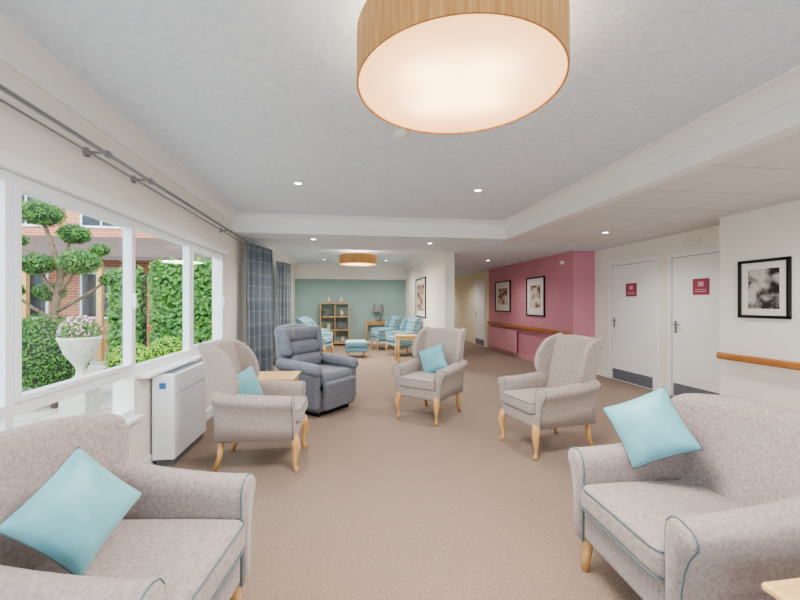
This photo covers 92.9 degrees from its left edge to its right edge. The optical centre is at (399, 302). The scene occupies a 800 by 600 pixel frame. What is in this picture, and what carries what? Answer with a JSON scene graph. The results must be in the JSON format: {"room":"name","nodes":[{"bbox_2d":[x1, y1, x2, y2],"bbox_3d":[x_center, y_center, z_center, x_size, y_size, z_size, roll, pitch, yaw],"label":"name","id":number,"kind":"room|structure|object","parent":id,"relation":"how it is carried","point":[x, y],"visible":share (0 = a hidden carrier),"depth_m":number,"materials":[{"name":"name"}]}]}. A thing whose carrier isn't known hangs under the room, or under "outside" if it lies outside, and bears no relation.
{"room":"care facility","nodes":[
{"label":"care facility","id":0,"kind":"room"},
{"bbox_2d":[22,272,29,318],"bbox_3d":[-9.347,0.180,9.474,0.120,2.600,0.120,0,0,-8],"label":"post","id":1,"kind":"object","parent":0,"point":[25,277],"depth_m":9.44,"materials":[{"name":"beige wood"}]},
{"bbox_2d":[96,260,103,360],"bbox_3d":[-7.664,0.180,9.716,0.120,2.600,0.120,0,0,-8],"label":"post","id":2,"kind":"object","parent":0,"point":[100,291],"depth_m":9.66,"materials":[{"name":"brown wood"}]},
{"bbox_2d":[0,60,294,461],"bbox_3d":[-2.378,0.050,4.760,0.150,2.620,15.300,0,0,-8],"label":"wall","id":3,"kind":"structure","parent":0,"point":[22,137],"depth_m":2.89,"materials":[{"name":"paint"}]},
{"bbox_2d":[0,168,222,431],"bbox_3d":[-1.936,0.110,1.868,0.070,1.500,6.450,0,0,-8],"label":"frame","id":4,"kind":"object","parent":3,"relation":"attached to","point":[8,410],"visible":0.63,"depth_m":2.00,"materials":[{"name":"white plastic"}]},
{"bbox_2d":[0,149,228,255],"bbox_3d":[-1.872,-0.675,1.877,0.030,0.070,6.650,0,0,-8],"label":"trim","id":5,"kind":"structure","parent":3,"relation":"attached to","point":[9,161],"depth_m":2.35,"materials":[{"name":"white paint"}]},
{"bbox_2d":[13,182,222,403],"bbox_3d":[-1.986,-0.050,2.416,0.087,1.090,5.302,0,0,-8],"label":"window","id":6,"kind":"structure","parent":3,"relation":"in","point":[19,189],"depth_m":2.37,"materials":[{"name":"white plastic"}]},
{"bbox_2d":[0,13,236,221],"bbox_3d":[-1.750,-1.200,1.344,0.120,0.120,8.160,0,0,-8],"label":"trim","id":7,"kind":"structure","parent":3,"relation":"attached to","point":[20,52],"depth_m":2.31,"materials":[{"name":"white paint"}]},
{"bbox_2d":[0,84,251,244],"bbox_3d":[-1.844,-0.936,2.109,0.151,0.067,9.300,0,0,-8],"label":"rail","id":8,"kind":"object","parent":3,"relation":"attached to","point":[86,151],"depth_m":2.34,"materials":[{"name":"grey metal"}]},
{"bbox_2d":[246,243,273,370],"bbox_3d":[-2.249,0.210,6.094,0.130,2.240,0.848,0,0,11],"label":"curtain","id":9,"kind":"object","parent":8,"relation":"hanging from","point":[259,260],"visible":0.81,"depth_m":6.03,"materials":[{"name":"blue fabric"}]},
{"bbox_2d":[126,414,143,426],"bbox_3d":[-1.704,0.875,0.815,0.060,0.030,4.300,0,0,-8],"label":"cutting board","id":10,"kind":"object","parent":3,"relation":"attached to","point":[137,417],"visible":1,"depth_m":2.83,"materials":[{"name":"white"}]},
{"bbox_2d":[137,354,200,377],"bbox_3d":[-2.147,0.573,4.035,0.100,0.025,2.200,0,0,-8],"label":"board","id":11,"kind":"object","parent":3,"relation":"attached to","point":[163,369],"visible":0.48,"depth_m":3.31,"materials":[{"name":"white"}]},
{"bbox_2d":[140,357,275,464],"bbox_3d":[-2.294,1.305,4.772,0.020,0.110,15.100,0,0,-8],"label":"baseboard","id":12,"kind":"structure","parent":3,"relation":"attached to","point":[209,413],"depth_m":3.20,"materials":[{"name":"white"}]},
{"bbox_2d":[270,248,296,266],"bbox_3d":[-2.922,-1.200,9.480,0.120,0.120,5.000,0,0,-8],"label":"trim","id":13,"kind":"structure","parent":3,"relation":"attached to","point":[279,252],"depth_m":9.77,"materials":[{"name":"white paint"}]},
{"bbox_2d":[231,222,505,239],"bbox_3d":[-0.368,-1.133,5.706,4.100,0.254,0.080,0,0,-8],"label":"trim","id":14,"kind":"structure","parent":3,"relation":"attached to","point":[259,228],"depth_m":5.65,"materials":[{"name":"white paint"}]},
{"bbox_2d":[232,212,505,229],"bbox_3d":[-0.353,-1.200,5.607,4.100,0.120,0.120,0,0,-8],"label":"trim","id":15,"kind":"structure","parent":3,"relation":"attached to","point":[240,217],"depth_m":5.60,"materials":[{"name":"white paint"}]},
{"bbox_2d":[276,261,291,359],"bbox_3d":[-2.620,0.210,8.566,0.120,2.240,0.744,0,0,11],"label":"curtain","id":16,"kind":"object","parent":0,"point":[283,270],"visible":0.62,"depth_m":8.50,"materials":[{"name":"fabric"}]},
{"bbox_2d":[295,279,404,340],"bbox_3d":[-1.606,0.210,12.549,3.600,2.300,0.100,0,0,-8],"label":"wall","id":17,"kind":"structure","parent":0,"point":[361,295],"depth_m":12.49,"materials":[{"name":"paint"}]},
{"bbox_2d":[332,341,385,344],"bbox_3d":[-1.588,1.305,12.491,3.580,0.110,0.020,0,0,-8],"label":"baseboard","id":18,"kind":"structure","parent":17,"relation":"attached to","point":[368,342],"depth_m":12.58,"materials":[{"name":"white"}]},
{"bbox_2d":[294,263,406,279],"bbox_3d":[-1.581,-1.015,12.376,3.600,0.490,0.250,0,0,-8],"label":"beam","id":19,"kind":"structure","parent":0,"point":[301,270],"depth_m":12.25,"materials":[{"name":"white paint"}]},
{"bbox_2d":[282,249,422,264],"bbox_3d":[-1.204,-1.310,9.930,3.950,0.100,5.400,0,0,-8],"label":"ceiling","id":20,"kind":"structure","parent":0,"point":[299,255],"depth_m":10.08,"materials":[{"name":"white paint"}]},
{"bbox_2d":[339,250,376,265],"bbox_3d":[-0.994,-1.085,9.000,0.880,0.350,0.880,0,0,-8],"label":"ceiling lamp","id":21,"kind":"object","parent":20,"relation":"hanging from","point":[347,259],"visible":1,"depth_m":8.65,"materials":[{"name":"brown wood"}]},
{"bbox_2d":[340,263,375,265],"bbox_3d":[-0.994,-0.918,9.000,0.862,0.004,0.862,0,0,-8],"label":"diffuser","id":22,"kind":"object","parent":21,"relation":"attached to","point":[344,264],"depth_m":9.04,"materials":[{"name":"white plastic"}]},
{"bbox_2d":[236,233,502,251],"bbox_3d":[-0.521,-1.185,6.492,4.320,0.350,1.600,0,0,-8],"label":"ceiling dropped","id":23,"kind":"structure","parent":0,"point":[277,241],"depth_m":6.34,"materials":[{"name":"white paint"}]},
{"bbox_2d":[0,0,799,220],"bbox_3d":[0.185,-1.310,1.593,4.320,0.100,8.300,0,0,-8],"label":"ceiling","id":24,"kind":"structure","parent":0,"point":[254,99],"depth_m":2.25,"materials":[{"name":"white paint"}]},
{"bbox_2d":[393,129,407,139],"bbox_3d":[0.001,-1.235,2.799,0.110,0.050,0.110,0,0,-8],"label":"smoke detector","id":25,"kind":"object","parent":24,"relation":"attached to","point":[399,134],"visible":0.98,"depth_m":2.77,"materials":[{"name":"white plastic"}]},
{"bbox_2d":[357,0,569,134],"bbox_3d":[0.259,-1.100,1.674,0.894,0.320,0.894,0,0,-8],"label":"ceiling lamp","id":26,"kind":"object","parent":24,"relation":"hanging from","point":[443,67],"visible":1,"depth_m":1.48,"materials":[{"name":"brown wood"}]},
{"bbox_2d":[502,65,799,229],"bbox_3d":[2.190,-1.200,1.912,0.120,0.120,8.160,0,0,-8],"label":"trim","id":27,"kind":"structure","parent":24,"relation":"attached to","point":[783,89],"depth_m":2.76,"materials":[{"name":"white paint"}]},
{"bbox_2d":[503,98,799,240],"bbox_3d":[2.307,-1.129,1.939,0.120,0.262,8.380,0,0,-8],"label":"ceiling beam","id":28,"kind":"structure","parent":24,"relation":"attached to","point":[783,121],"depth_m":2.82,"materials":[{"name":"white paint"}]},
{"bbox_2d":[165,341,674,599],"bbox_3d":[0.738,1.410,6.976,6.950,0.100,18.800,0,0,-8],"label":"floor","id":29,"kind":"structure","parent":0,"point":[379,505],"depth_m":2.67,"materials":[{"name":"carpet"}]},
{"bbox_2d":[0,413,255,599],"bbox_3d":[-1.047,0.914,1.331,0.826,0.908,0.801,0,0,0],"label":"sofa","id":30,"kind":"object","parent":29,"relation":"on","point":[187,536],"visible":0.78,"depth_m":1.39,"materials":[{"name":"grey fabric"}]},
{"bbox_2d":[0,446,142,575],"bbox_3d":[-1.066,0.685,1.261,0.181,0.370,0.383,0,0,6],"label":"cushion","id":31,"kind":"object","parent":30,"relation":"on","point":[71,516],"visible":0.98,"depth_m":1.20,"materials":[{"name":"teal fabric"}]},
{"bbox_2d":[152,362,205,465],"bbox_3d":[-2.006,0.976,3.498,0.177,0.769,0.743,0,0,-8],"label":"heater","id":32,"kind":"object","parent":29,"relation":"on","point":[178,394],"visible":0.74,"depth_m":3.22,"materials":[{"name":"white painted metal"},{"name":"dark plastic"}]},
{"bbox_2d":[162,362,199,373],"bbox_3d":[-2.006,0.594,3.510,0.110,0.005,0.620,0,0,-8],"label":"grille","id":33,"kind":"object","parent":32,"relation":"attached to","point":[190,365],"depth_m":3.45,"materials":[{"name":"grey metal"}]},
{"bbox_2d":[198,337,308,472],"bbox_3d":[-1.218,0.840,3.281,0.784,1.050,0.731,0,0,-6],"label":"wingback armchair","id":34,"kind":"object","parent":29,"relation":"on","point":[278,414],"visible":0.95,"depth_m":2.98,"materials":[{"name":"grey fabric"}]},
{"bbox_2d":[237,365,262,394],"bbox_3d":[-1.319,0.740,3.265,0.164,0.369,0.382,0,0,13],"label":"cushion","id":35,"kind":"object","parent":34,"relation":"on","point":[249,384],"visible":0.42,"depth_m":3.25,"materials":[{"name":"teal fabric"}]},
{"bbox_2d":[257,371,300,380],"bbox_3d":[-1.347,1.060,4.019,0.520,0.600,0.460,0,0,-5],"label":"side table","id":36,"kind":"object","parent":29,"relation":"on","point":[264,375],"visible":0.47,"depth_m":3.98,"materials":[{"name":"brown wood"}]},
{"bbox_2d":[298,316,329,352],"bbox_3d":[-2.385,0.873,10.676,0.784,0.986,0.731,0,0,2],"label":"armchair","id":37,"kind":"object","parent":29,"relation":"on","point":[322,329],"visible":0.11,"depth_m":10.90,"materials":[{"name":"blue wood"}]},
{"bbox_2d":[295,318,333,353],"bbox_3d":[-2.140,0.873,9.555,0.784,0.986,0.731,0,0,12],"label":"armchair","id":38,"kind":"object","parent":29,"relation":"on","point":[327,337],"visible":0.41,"depth_m":9.62,"materials":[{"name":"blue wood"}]},
{"bbox_2d":[274,323,358,416],"bbox_3d":[-1.104,0.819,4.945,0.955,1.082,0.853,0,0,32],"label":"recliner armchair","id":39,"kind":"object","parent":29,"relation":"on","point":[330,379],"visible":0.94,"depth_m":4.79,"materials":[{"name":"grey fabric"}]},
{"bbox_2d":[288,326,315,340],"bbox_3d":[-1.322,0.412,5.080,0.162,0.196,0.475,0,0,32],"label":"pillow","id":40,"kind":"object","parent":39,"relation":"on","point":[296,333],"depth_m":5.02,"materials":[{"name":"grey fabric"}]},
{"bbox_2d":[291,339,317,355],"bbox_3d":[-1.287,0.588,5.058,0.162,0.196,0.497,0,0,32],"label":"pillow","id":41,"kind":"object","parent":39,"relation":"on","point":[299,347],"depth_m":4.98,"materials":[{"name":"grey fabric"}]},
{"bbox_2d":[289,352,320,364],"bbox_3d":[-1.253,0.763,5.037,0.162,0.196,0.518,0,0,32],"label":"pillow","id":42,"kind":"object","parent":39,"relation":"on","point":[310,357],"depth_m":4.99,"materials":[{"name":"grey fabric"}]},
{"bbox_2d":[320,297,348,343],"bbox_3d":[-2.092,0.580,12.206,0.920,1.560,0.340,0,0,-8],"label":"bookcase","id":43,"kind":"object","parent":29,"relation":"on","point":[326,313],"visible":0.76,"depth_m":12.10,"materials":[{"name":"brown wood"}]},
{"bbox_2d":[323,308,344,329],"bbox_3d":[-2.124,0.717,12.192,0.694,1.105,0.180,0,0,-8],"label":"ornaments","id":44,"kind":"object","parent":43,"relation":"on","point":[326,313],"depth_m":12.12},
{"bbox_2d":[345,340,367,357],"bbox_3d":[-1.102,1.150,9.540,0.550,0.420,0.500,0,0,-8],"label":"footstool","id":45,"kind":"object","parent":29,"relation":"on","point":[350,345],"visible":1,"depth_m":9.31,"materials":[{"name":"blue fabric"}]},
{"bbox_2d":[365,321,385,340],"bbox_3d":[-0.715,0.980,12.324,0.850,0.760,0.360,0,0,-8],"label":"console table","id":46,"kind":"object","parent":29,"relation":"on","point":[366,322],"visible":0.52,"depth_m":12.17,"materials":[{"name":"brown wood"}]},
{"bbox_2d":[372,304,383,321],"bbox_3d":[-0.715,0.320,12.324,0.380,0.560,0.380,0,0,-8],"label":"table lamp","id":47,"kind":"object","parent":46,"relation":"on","point":[377,308],"visible":1,"depth_m":12.21,"materials":[{"name":"grey"}]},
{"bbox_2d":[370,315,401,350],"bbox_3d":[-0.417,0.873,11.215,0.784,0.986,0.731,0,0,-23],"label":"armchair","id":48,"kind":"object","parent":29,"relation":"on","point":[392,323],"visible":0.67,"depth_m":11.03,"materials":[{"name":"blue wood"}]},
{"bbox_2d":[385,317,420,354],"bbox_3d":[0.084,0.873,9.906,0.784,0.986,0.731,0,0,-28],"label":"armchair","id":49,"kind":"object","parent":29,"relation":"on","point":[410,325],"visible":0.62,"depth_m":9.84,"materials":[{"name":"blue fabric"}]},
{"bbox_2d":[394,334,415,362],"bbox_3d":[0.145,1.050,8.811,0.500,0.620,0.500,0,0,-8],"label":"side table","id":50,"kind":"object","parent":29,"relation":"on","point":[398,337],"visible":0.7,"depth_m":8.63,"materials":[{"name":"brown wood"}]},
{"bbox_2d":[391,326,467,425],"bbox_3d":[0.386,0.840,4.651,0.731,1.050,0.784,0,0,34],"label":"wingback armchair","id":51,"kind":"object","parent":29,"relation":"on","point":[411,381],"visible":0.96,"depth_m":4.53,"materials":[{"name":"grey fabric"}]},
{"bbox_2d":[418,342,447,372],"bbox_3d":[0.407,0.700,4.676,0.444,0.437,0.169,0,0,25],"label":"cushion","id":52,"kind":"object","parent":51,"relation":"on","point":[433,359],"visible":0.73,"depth_m":4.62,"materials":[{"name":"teal fabric"}]},
{"bbox_2d":[497,333,604,460],"bbox_3d":[1.432,0.840,3.648,0.784,1.050,0.731,0,0,-18],"label":"wingback armchair","id":53,"kind":"object","parent":29,"relation":"on","point":[564,389],"visible":1,"depth_m":3.46,"materials":[{"name":"grey fabric"}]},
{"bbox_2d":[568,393,799,599],"bbox_3d":[1.322,0.914,1.673,0.826,0.908,0.801,0,0,-5],"label":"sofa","id":54,"kind":"object","parent":29,"relation":"on","point":[720,521],"visible":0.91,"depth_m":1.61,"materials":[{"name":"grey fabric"}]},
{"bbox_2d":[602,386,703,468],"bbox_3d":[1.242,0.620,1.897,0.420,0.407,0.167,0,0,31],"label":"cushion","id":55,"kind":"object","parent":54,"relation":"on","point":[649,427],"visible":1,"depth_m":1.85,"materials":[{"name":"teal fabric"}]},
{"bbox_2d":[761,578,799,599],"bbox_3d":[1.366,1.105,0.970,0.470,0.511,0.460,0,0,-8],"label":"side table","id":56,"kind":"object","parent":29,"relation":"on","point":[787,589],"visible":1,"depth_m":1.14,"materials":[{"name":"brown wood"}]},
{"bbox_2d":[405,252,453,330],"bbox_3d":[0.403,0.050,11.929,0.200,2.620,8.500,0,0,-8],"label":"wall partition","id":57,"kind":"structure","parent":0,"point":[438,267],"depth_m":8.51,"materials":[{"name":"paint"}]},
{"bbox_2d":[403,251,434,267],"bbox_3d":[0.508,-1.200,10.075,0.120,0.120,4.800,0,0,-8],"label":"trim","id":58,"kind":"structure","parent":57,"relation":"attached to","point":[424,254],"depth_m":10.27,"materials":[{"name":"white paint"}]},
{"bbox_2d":[415,277,425,317],"bbox_3d":[0.545,-0.140,10.131,0.030,1.040,1.300,0,0,-8],"label":"framed picture","id":59,"kind":"object","parent":57,"relation":"attached to","point":[420,284],"visible":1,"depth_m":10.13,"materials":[{"name":"black"}]},
{"bbox_2d":[417,284,423,310],"bbox_3d":[0.548,-0.140,10.132,0.003,0.700,0.960,0,0,-8],"label":"print","id":60,"kind":"object","parent":59,"relation":"attached to","point":[420,287],"depth_m":10.13},
{"bbox_2d":[454,251,594,356],"bbox_3d":[3.068,0.175,12.011,0.900,2.370,9.500,0,0,-8],"label":"wall","id":61,"kind":"structure","parent":0,"point":[569,286],"depth_m":8.45,"materials":[{"name":"pink paint"}]},
{"bbox_2d":[475,282,483,345],"bbox_3d":[2.587,0.351,12.270,0.038,2.006,0.834,0,0,-8],"label":"leaf","id":62,"kind":"object","parent":61,"relation":"attached to","point":[479,287],"visible":0.91,"depth_m":12.28,"materials":[{"name":"white"}]},
{"bbox_2d":[475,338,483,345],"bbox_3d":[2.567,1.250,12.267,0.003,0.180,0.790,0,0,-8],"label":"kick plate","id":63,"kind":"object","parent":62,"relation":"attached to","point":[477,341],"visible":1,"depth_m":12.27,"materials":[{"name":"grey metal"}]},
{"bbox_2d":[474,280,484,346],"bbox_3d":[2.582,0.315,12.269,0.050,2.090,0.990,0,0,-8],"label":"frame","id":64,"kind":"object","parent":61,"relation":"attached to","point":[479,281],"visible":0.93,"depth_m":12.15,"materials":[{"name":"white wood"}]},
{"bbox_2d":[487,326,518,352],"bbox_3d":[2.787,0.975,10.454,0.100,0.570,1.900,0,0,-8],"label":"radiator","id":65,"kind":"object","parent":61,"relation":"attached to","point":[501,338],"depth_m":10.28,"materials":[{"name":"pink metal"}]},
{"bbox_2d":[495,280,510,311],"bbox_3d":[2.822,-0.180,10.459,0.030,0.840,1.000,0,0,-8],"label":"framed picture","id":66,"kind":"object","parent":61,"relation":"attached to","point":[502,288],"visible":1,"depth_m":10.40,"materials":[{"name":"black"}]},
{"bbox_2d":[498,288,506,303],"bbox_3d":[2.825,-0.180,10.460,0.003,0.440,0.600,0,0,-8],"label":"print","id":67,"kind":"object","parent":66,"relation":"attached to","point":[502,292],"depth_m":10.46},
{"bbox_2d":[488,345,534,361],"bbox_3d":[2.984,1.300,9.371,0.020,0.120,4.300,0,0,-8],"label":"baseboard","id":68,"kind":"structure","parent":61,"relation":"attached to","point":[520,355],"depth_m":9.54,"materials":[{"name":"pink paint"}]},
{"bbox_2d":[487,321,568,334],"bbox_3d":[2.954,0.590,9.342,0.092,0.075,4.150,0,0,-8],"label":"handrail","id":69,"kind":"object","parent":61,"relation":"attached to","point":[488,322],"visible":0.93,"depth_m":8.68,"materials":[{"name":"brown wood"}]},
{"bbox_2d":[526,276,544,316],"bbox_3d":[3.081,-0.145,8.663,0.030,0.890,0.830,0,0,-8],"label":"framed picture","id":70,"kind":"object","parent":61,"relation":"attached to","point":[535,286],"visible":1,"depth_m":8.65,"materials":[{"name":"black"}]},
{"bbox_2d":[530,285,539,307],"bbox_3d":[3.083,-0.145,8.663,0.003,0.510,0.450,0,0,-8],"label":"print","id":71,"kind":"object","parent":70,"relation":"attached to","point":[534,289],"depth_m":8.67},
{"bbox_2d":[596,369,666,389],"bbox_3d":[3.855,1.305,6.481,0.020,0.110,1.670,0,0,-8],"label":"baseboard","id":72,"kind":"structure","parent":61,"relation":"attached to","point":[600,372],"depth_m":7.00,"materials":[{"name":"white"}]},
{"bbox_2d":[612,261,653,389],"bbox_3d":[3.893,0.351,6.365,0.038,2.006,0.934,0,0,-8],"label":"leaf","id":73,"kind":"object","parent":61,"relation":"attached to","point":[633,331],"visible":0.94,"depth_m":6.34,"materials":[{"name":"white"}]},
{"bbox_2d":[626,283,636,296],"bbox_3d":[3.871,-0.220,6.362,0.006,0.220,0.240,0,0,-8],"label":"sign","id":74,"kind":"object","parent":73,"relation":"attached to","point":[634,290],"visible":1,"depth_m":6.33,"materials":[{"name":"red plastic"}]},
{"bbox_2d":[613,368,652,388],"bbox_3d":[3.873,1.250,6.362,0.003,0.180,0.890,0,0,-8],"label":"kick plate","id":75,"kind":"object","parent":73,"relation":"attached to","point":[638,379],"visible":1,"depth_m":6.31,"materials":[{"name":"grey metal"}]},
{"bbox_2d":[609,255,657,389],"bbox_3d":[3.887,0.315,6.364,0.050,2.090,1.090,0,0,-8],"label":"frame","id":76,"kind":"object","parent":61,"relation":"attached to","point":[651,258],"visible":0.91,"depth_m":5.87,"materials":[{"name":"white wood"}]},
{"bbox_2d":[454,132,799,277],"bbox_3d":[2.692,-1.180,7.258,3.000,0.360,18.800,0,0,-8],"label":"ceiling","id":77,"kind":"structure","parent":0,"point":[767,175],"depth_m":4.06,"materials":[{"name":"paint"}]},
{"bbox_2d":[595,225,719,389],"bbox_3d":[4.170,0.175,5.945,0.450,2.370,2.820,0,0,-8],"label":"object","id":78,"kind":"structure","parent":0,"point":[710,236],"depth_m":5.84,"materials":[{"name":"white paint"}]},
{"bbox_2d":[720,200,799,410],"bbox_3d":[4.628,0.175,1.364,0.850,2.370,6.380,0,0,-8],"label":"wall","id":79,"kind":"structure","parent":0,"point":[771,231],"depth_m":4.04,"materials":[{"name":"paint"}]},
{"bbox_2d":[667,246,719,395],"bbox_3d":[4.067,0.315,5.117,0.050,2.090,1.070,0,0,-8],"label":"frame","id":80,"kind":"object","parent":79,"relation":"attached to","point":[670,256],"visible":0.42,"depth_m":5.58,"materials":[{"name":"white wood"}]},
{"bbox_2d":[672,252,719,395],"bbox_3d":[4.073,0.351,5.118,0.038,2.006,0.914,0,0,-8],"label":"leaf","id":81,"kind":"object","parent":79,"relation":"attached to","point":[696,342],"visible":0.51,"depth_m":5.18,"materials":[{"name":"white"}]},
{"bbox_2d":[674,321,676,332],"bbox_3d":[3.994,0.345,5.506,0.006,0.170,0.040,0,0,-8],"label":"plate","id":82,"kind":"object","parent":81,"relation":"attached to","point":[675,322],"visible":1,"depth_m":5.51,"materials":[{"name":"silver metal"}]},
{"bbox_2d":[673,382,719,395],"bbox_3d":[4.052,1.250,5.115,0.003,0.180,0.870,0,0,-8],"label":"kick plate","id":83,"kind":"object","parent":81,"relation":"attached to","point":[678,389],"visible":0.43,"depth_m":5.34,"materials":[{"name":"grey metal"}]},
{"bbox_2d":[693,278,709,294],"bbox_3d":[4.051,-0.220,5.115,0.006,0.220,0.240,0,0,-8],"label":"sign","id":84,"kind":"object","parent":81,"relation":"attached to","point":[706,286],"visible":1,"depth_m":5.09,"materials":[{"name":"red plastic"}]},
{"bbox_2d":[695,281,705,291],"bbox_3d":[4.047,-0.220,5.114,0.002,0.140,0.160,0,0,-8],"label":"sign lettering","id":85,"kind":"object","parent":84,"relation":"attached to","point":[701,283],"depth_m":5.11},
{"bbox_2d":[716,352,799,370],"bbox_3d":[4.151,0.605,1.381,0.092,0.075,6.150,0,0,-8],"label":"handrail","id":86,"kind":"object","parent":79,"relation":"attached to","point":[727,356],"visible":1,"depth_m":3.94,"materials":[{"name":"brown wood"}]},
{"bbox_2d":[738,256,791,318],"bbox_3d":[3.806,-0.150,3.983,0.030,0.620,0.500,0,0,-8],"label":"framed picture","id":87,"kind":"object","parent":79,"relation":"attached to","point":[764,285],"visible":1,"depth_m":3.96,"materials":[{"name":"black"}]},
{"bbox_2d":[748,267,778,308],"bbox_3d":[3.808,-0.150,3.984,0.003,0.420,0.300,0,0,-8],"label":"print","id":88,"kind":"object","parent":87,"relation":"attached to","point":[763,282],"depth_m":3.98},
{"label":"outside","id":89,"kind":"structure","parent":0,"visible":0},
{"bbox_2d":[13,354,112,427],"bbox_3d":[-17.709,1.570,11.593,28.250,0.180,52.000,0,0,-8],"label":"ground","id":90,"kind":"structure","parent":89,"point":[106,392],"depth_m":5.33,"materials":[{"name":"white concrete"}]},
{"bbox_2d":[22,198,117,408],"bbox_3d":[-4.970,-0.004,5.416,1.645,2.980,1.041,0,0,-14],"label":"tree","id":91,"kind":"object","parent":90,"relation":"on","point":[44,363],"visible":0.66,"depth_m":5.24,"materials":[{"name":"green plant"}]},
{"bbox_2d":[55,315,102,417],"bbox_3d":[-3.957,0.810,4.702,0.451,1.332,0.452,0,0,-8],"label":"urn","id":92,"kind":"object","parent":90,"relation":"on","point":[79,339],"visible":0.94,"depth_m":4.58,"materials":[{"name":"stone"}]},
{"bbox_2d":[56,335,102,378],"bbox_3d":[-3.958,0.706,4.700,0.449,0.580,0.449,0,0,-8],"label":"bowl","id":93,"kind":"object","parent":92,"relation":"on","point":[78,349],"depth_m":4.59,"materials":[{"name":"stone"}]},
{"bbox_2d":[22,207,196,354],"bbox_3d":[-11.978,-1.830,10.903,15.400,6.620,1.000,0,0,-8],"label":"wall","id":94,"kind":"structure","parent":90,"relation":"on","point":[73,287],"depth_m":10.80,"materials":[{"name":"red brick"}]},
{"bbox_2d":[22,195,39,223],"bbox_3d":[-10.415,-2.815,10.578,0.960,1.210,0.030,0,0,-8],"label":"window panes","id":95,"kind":"structure","parent":94,"relation":"in","point":[23,196],"depth_m":10.57,"materials":[{"name":"glass"}]},
{"bbox_2d":[22,196,41,226],"bbox_3d":[-10.420,-2.815,10.612,1.100,1.350,0.060,0,0,-8],"label":"window","id":96,"kind":"structure","parent":94,"relation":"in","point":[25,224],"depth_m":10.59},
{"bbox_2d":[30,274,44,316],"bbox_3d":[-10.415,-0.215,10.578,0.960,1.210,0.030,0,0,-8],"label":"window panes","id":97,"kind":"structure","parent":94,"relation":"in","point":[36,279],"depth_m":10.60,"materials":[{"name":"clear glass"}]},
{"bbox_2d":[32,273,48,318],"bbox_3d":[-10.420,-0.215,10.612,1.100,1.350,0.060,0,0,-8],"label":"window","id":98,"kind":"structure","parent":94,"relation":"in","point":[46,274],"depth_m":10.66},
{"bbox_2d":[80,272,107,318],"bbox_3d":[-8.540,-0.215,10.883,1.100,1.350,0.060,0,0,-8],"label":"window","id":99,"kind":"structure","parent":94,"relation":"in","point":[88,272],"depth_m":10.78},
{"bbox_2d":[82,274,108,316],"bbox_3d":[-8.535,-0.215,10.849,0.960,1.210,0.030,0,0,-8],"label":"window panes","id":100,"kind":"structure","parent":94,"relation":"in","point":[88,281],"depth_m":10.80,"materials":[{"name":"clear glass"}]},
{"bbox_2d":[82,215,113,225],"bbox_3d":[-8.535,-2.815,10.849,0.960,1.210,0.030,0,0,-8],"label":"window panes","id":101,"kind":"structure","parent":94,"relation":"in","point":[86,220],"depth_m":10.80,"materials":[{"name":"glass"}]},
{"bbox_2d":[80,214,122,228],"bbox_3d":[-8.540,-2.815,10.883,1.100,1.350,0.060,0,0,-8],"label":"window","id":102,"kind":"structure","parent":94,"relation":"in","point":[86,226],"depth_m":10.84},
{"bbox_2d":[94,267,122,271],"bbox_3d":[-8.538,-0.965,10.873,1.300,0.150,0.060,0,0,-8],"label":"lintel","id":103,"kind":"object","parent":94,"relation":"attached to","point":[105,268],"depth_m":10.87,"materials":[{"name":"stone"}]},
{"bbox_2d":[22,235,211,260],"bbox_3d":[-7.897,-1.490,10.279,6.900,0.800,1.400,0,0,-8],"label":"verandah roof","id":104,"kind":"object","parent":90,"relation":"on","point":[146,249],"visible":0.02,"depth_m":10.18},
{"bbox_2d":[105,265,146,362],"bbox_3d":[-6.631,0.407,9.216,0.837,2.656,0.449,0,0,-8],"label":"ivy hedge","id":105,"kind":"object","parent":90,"relation":"on","point":[114,335],"visible":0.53,"depth_m":9.10,"materials":[{"name":"green plant"}]},
{"bbox_2d":[103,342,155,368],"bbox_3d":[-4.457,1.060,6.296,0.732,0.839,0.719,0,0,-8],"label":"shrub","id":106,"kind":"object","parent":90,"relation":"on","point":[141,354],"visible":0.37,"depth_m":6.14,"materials":[{"name":"green plant"}]},
{"bbox_2d":[148,335,182,357],"bbox_3d":[-4.642,1.059,7.599,0.710,0.841,0.738,0,0,-8],"label":"shrub","id":107,"kind":"object","parent":90,"relation":"on","point":[164,346],"visible":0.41,"depth_m":7.40,"materials":[{"name":"green plant"}]},
{"bbox_2d":[147,257,211,350],"bbox_3d":[-4.718,0.333,8.880,2.138,2.829,0.435,0,0,-8],"label":"ivy hedge","id":108,"kind":"object","parent":90,"relation":"on","point":[165,293],"visible":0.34,"depth_m":8.71,"materials":[{"name":"green plant"}]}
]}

